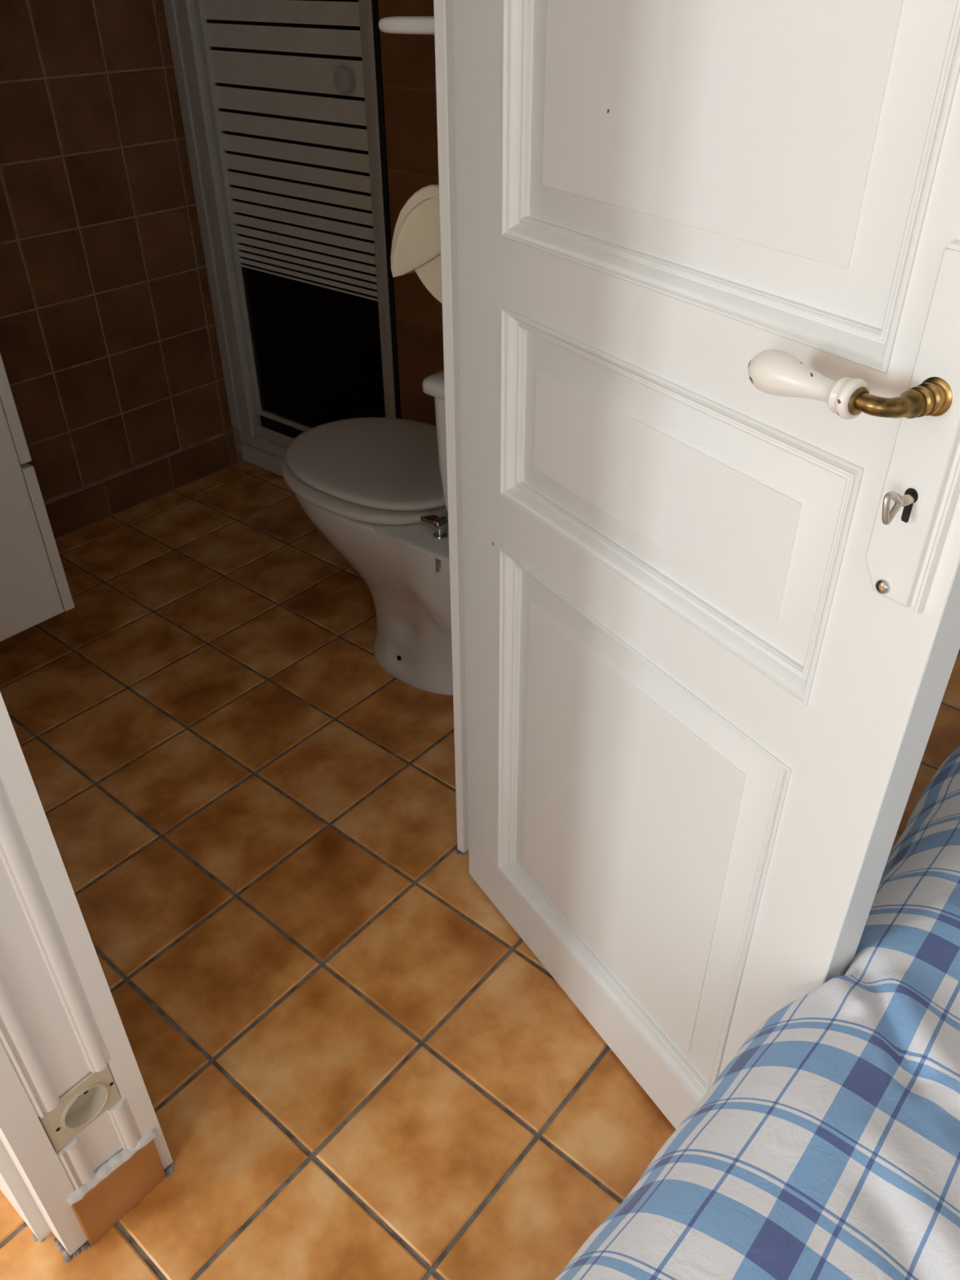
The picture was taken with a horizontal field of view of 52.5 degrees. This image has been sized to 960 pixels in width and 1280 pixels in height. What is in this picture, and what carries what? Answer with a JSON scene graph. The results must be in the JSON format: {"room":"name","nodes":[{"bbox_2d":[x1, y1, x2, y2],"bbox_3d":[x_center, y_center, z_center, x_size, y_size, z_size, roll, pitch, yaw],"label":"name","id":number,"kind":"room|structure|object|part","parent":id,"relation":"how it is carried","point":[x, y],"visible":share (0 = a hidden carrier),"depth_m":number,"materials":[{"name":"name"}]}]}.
{"room":"bedroom","nodes":[
{"label":"bedroom","id":0,"kind":"room"},
{"bbox_2d":[0,1139,51,1242],"bbox_3d":[-0.331,-1.120,1.552,1.574,2.505,2.372,25,43,32],"label":"wall partition","id":1,"kind":"structure","parent":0,"point":[12,1185],"depth_m":1.09,"materials":[{"name":"white paint"}]},
{"bbox_2d":[0,353,74,641],"bbox_3d":[-1.191,-0.323,1.747,0.608,0.629,0.502,25,43,32],"label":"vanity cabinet","id":2,"kind":"object","parent":1,"relation":"attached to","point":[34,588],"visible":1,"depth_m":1.79,"materials":[{"name":"white plastic"}]},
{"bbox_3d":[-1.041,-0.552,1.806,0.608,0.308,0.021,25,43,32],"label":"drawer","id":3,"kind":"part","parent":2,"relation":"part of","materials":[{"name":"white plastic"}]},
{"bbox_3d":[-1.039,-0.294,1.988,0.608,0.304,0.021,25,43,32],"label":"drawer","id":4,"kind":"part","parent":2,"relation":"part of","materials":[{"name":"white plastic"}]},
{"bbox_2d":[0,692,173,1255],"bbox_3d":[-0.457,-0.182,0.585,0.070,2.077,0.140,25,43,32],"label":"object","id":5,"kind":"structure","parent":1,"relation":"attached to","point":[60,1022],"depth_m":0.96,"materials":[{"name":"white wood"}]},
{"bbox_2d":[38,1063,120,1151],"bbox_3d":[-0.434,0.499,1.050,0.020,0.072,0.079,25,43,32],"label":"wall socket","id":6,"kind":"object","parent":5,"relation":"attached to","point":[80,1105],"visible":0.99,"depth_m":1.05,"materials":[{"name":"beige plastic"}]},
{"bbox_2d":[66,1129,155,1205],"bbox_3d":[-0.422,0.603,1.117,0.010,0.022,0.109,25,43,32],"label":"grout","id":7,"kind":"structure","parent":5,"relation":"attached to","point":[124,1155],"depth_m":1.11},
{"bbox_2d":[71,1139,165,1244],"bbox_3d":[-0.422,0.643,1.142,0.008,0.095,0.104,25,43,32],"label":"baseboard","id":8,"kind":"structure","parent":5,"relation":"attached to","point":[103,1206],"depth_m":1.14,"materials":[{"name":"tile"}]},
{"bbox_2d":[433,0,468,853],"bbox_3d":[0.002,-0.501,1.035,0.069,2.078,0.063,25,43,32],"label":"door frame","id":9,"kind":"structure","parent":1,"relation":"attached to","point":[442,9],"depth_m":1.15,"materials":[{"name":"white wood"}]},
{"bbox_2d":[453,0,959,1129],"bbox_3d":[0.134,-0.304,0.777,0.115,2.043,0.635,-20,40,-26],"label":"door","id":10,"kind":"structure","parent":9,"relation":"in","point":[708,251],"depth_m":0.83,"materials":[{"name":"white wood"}]},
{"bbox_3d":[0.153,0.224,1.151,0.019,0.550,0.454,-20,40,-26],"label":"panel","id":11,"kind":"part","parent":10,"relation":"part of","materials":[{"name":"white wood"}]},
{"bbox_3d":[0.150,-0.144,0.892,0.019,0.210,0.454,-20,40,-26],"label":"panel","id":12,"kind":"part","parent":10,"relation":"part of","materials":[{"name":"white wood"}]},
{"bbox_3d":[0.146,-0.648,0.537,0.019,0.888,0.454,-20,40,-26],"label":"panel","id":13,"kind":"part","parent":10,"relation":"part of","materials":[{"name":"white wood"}]},
{"bbox_2d":[881,490,915,524],"bbox_3d":[0.272,-0.088,0.634,0.027,0.022,0.008,-20,40,-26],"label":"key","id":14,"kind":"object","parent":10,"relation":"attached to","point":[887,516],"visible":1,"depth_m":0.63,"materials":[{"name":"silver metal"}]},
{"bbox_3d":[0.278,-0.091,0.637,0.013,0.007,0.007,-20,40,-26],"label":"stem","id":15,"kind":"part","parent":14,"relation":"part of","materials":[{"name":"silver metal"}]},
{"bbox_3d":[0.257,-0.146,0.597,0.065,0.025,0.031,-5,35,-7],"label":"handle","id":16,"kind":"part","parent":10,"relation":"part of","materials":[{"name":"gold metal"}]},
{"bbox_3d":[0.284,-0.126,0.622,0.007,0.230,0.040,-20,40,-26],"label":"lock plate","id":17,"kind":"part","parent":10,"relation":"part of","materials":[{"name":"white wood"}]},
{"bbox_2d":[0,0,243,502],"bbox_3d":[-0.987,-1.432,2.003,0.137,2.505,2.372,25,43,32],"label":"wall","id":18,"kind":"structure","parent":0,"point":[109,349],"depth_m":2.32,"materials":[{"name":"tile"}]},
{"bbox_2d":[44,430,238,539],"bbox_3d":[-1.153,-0.265,2.433,0.008,0.103,1.357,25,43,32],"label":"baseboard","id":19,"kind":"structure","parent":18,"relation":"attached to","point":[75,510],"depth_m":2.65,"materials":[{"name":"tile"}]},
{"bbox_2d":[377,0,444,425],"bbox_3d":[0.393,-1.338,1.855,0.809,2.505,0.869,25,43,32],"label":"wall","id":20,"kind":"structure","parent":0,"point":[407,60],"depth_m":1.97,"materials":[{"name":"brown tile"}]},
{"bbox_2d":[378,16,434,35],"bbox_3d":[-0.053,-0.664,1.050,0.152,0.048,0.048,25,43,32],"label":"towel rail","id":21,"kind":"object","parent":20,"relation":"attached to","point":[393,24],"visible":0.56,"depth_m":1.06,"materials":[{"name":"white plastic"}]},
{"bbox_2d":[390,183,442,303],"bbox_3d":[-0.013,-0.502,1.216,0.144,0.145,0.140,25,43,32],"label":"toilet roll holder","id":22,"kind":"object","parent":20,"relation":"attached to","point":[415,242],"visible":0.38,"depth_m":1.19,"materials":[{"name":"beige plastic"}]},
{"bbox_2d":[0,460,959,1279],"bbox_3d":[-0.715,0.954,0.890,5.050,0.121,5.535,25,43,32],"label":"floor","id":23,"kind":"structure","parent":0,"point":[351,1062],"depth_m":1.49,"materials":[{"name":"tile"}]},
{"bbox_2d":[32,1162,174,1262],"bbox_3d":[-0.443,0.688,1.161,0.168,0.005,0.060,-18,39,-23],"label":"mortar","id":24,"kind":"object","parent":23,"relation":"on","point":[169,1170],"visible":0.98,"depth_m":1.13,"materials":[{"name":"grey concrete"}]},
{"bbox_2d":[238,431,287,477],"bbox_3d":[-0.185,-0.630,2.933,0.691,0.113,0.801,25,43,32],"label":"shower tray","id":25,"kind":"object","parent":23,"relation":"on","point":[262,451],"depth_m":2.81,"materials":[{"name":"white ceramic"}]},
{"bbox_2d":[163,0,400,477],"bbox_3d":[-0.200,-1.396,2.382,0.694,2.000,0.827,25,43,32],"label":"shower enclosure","id":26,"kind":"object","parent":23,"relation":"on","point":[282,101],"visible":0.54,"depth_m":2.28,"materials":[{"name":"white metal"},{"name":"glass"}]},
{"bbox_3d":[-0.670,-1.356,2.285,0.103,1.826,0.065,25,43,32],"label":"frame post","id":27,"kind":"part","parent":26,"relation":"part of","materials":[{"name":"white metal"}]},
{"bbox_3d":[-0.453,-0.509,2.634,0.676,0.036,0.010,25,43,32],"label":"threshold rail","id":28,"kind":"part","parent":26,"relation":"part of","materials":[{"name":"white metal"}]},
{"bbox_3d":[-0.423,-1.256,2.101,0.507,1.721,0.002,25,43,32],"label":"glass pane","id":29,"kind":"part","parent":26,"relation":"part of","materials":[{"name":"clear glass"}]},
{"bbox_3d":[-0.276,-1.149,1.997,0.050,0.050,0.030,25,43,32],"label":"door knob","id":30,"kind":"part","parent":26,"relation":"part of","materials":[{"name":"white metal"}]},
{"bbox_3d":[-0.201,-1.133,1.962,0.036,1.826,0.065,25,43,32],"label":"frame post","id":31,"kind":"part","parent":26,"relation":"part of","materials":[{"name":"white metal"}]},
{"bbox_2d":[281,369,453,695],"bbox_3d":[-0.075,-0.248,1.867,0.729,0.713,0.374,25,43,32],"label":"toilet","id":32,"kind":"object","parent":23,"relation":"on","point":[375,488],"visible":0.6,"depth_m":1.84,"materials":[{"name":"white ceramic"}]},
{"bbox_3d":[-0.186,-0.337,1.917,0.440,0.020,0.374,25,43,32],"label":"seat","id":33,"kind":"part","parent":32,"relation":"part of","materials":[{"name":"white plastic"}]},
{"bbox_3d":[-0.178,-0.355,1.897,0.444,0.020,0.350,25,43,32],"label":"lid","id":34,"kind":"part","parent":32,"relation":"part of","materials":[{"name":"white plastic"}]},
{"bbox_3d":[0.113,-0.430,1.544,0.233,0.029,0.370,25,43,32],"label":"cistern lid","id":35,"kind":"part","parent":32,"relation":"part of","materials":[{"name":"white ceramic"}]},
{"bbox_2d":[454,848,466,857],"bbox_3d":[-0.033,0.356,1.627,0.026,0.004,0.011,25,43,32],"label":"mortar","id":36,"kind":"object","parent":23,"relation":"on","point":[458,851],"visible":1,"depth_m":1.62,"materials":[{"name":"grey concrete"}]},
{"bbox_3d":[0.967,0.674,0.805,1.252,0.414,1.899,25,43,32],"label":"bed","id":37,"kind":"object","parent":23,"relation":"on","visible":0},
{"bbox_2d":[555,746,959,1279],"bbox_3d":[0.915,0.586,0.748,1.418,0.412,2.157,25,43,32],"label":"duvet","id":38,"kind":"object","parent":37,"relation":"on","point":[827,1147],"visible":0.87,"depth_m":0.74,"materials":[{"name":"blue fabric"}]}
]}

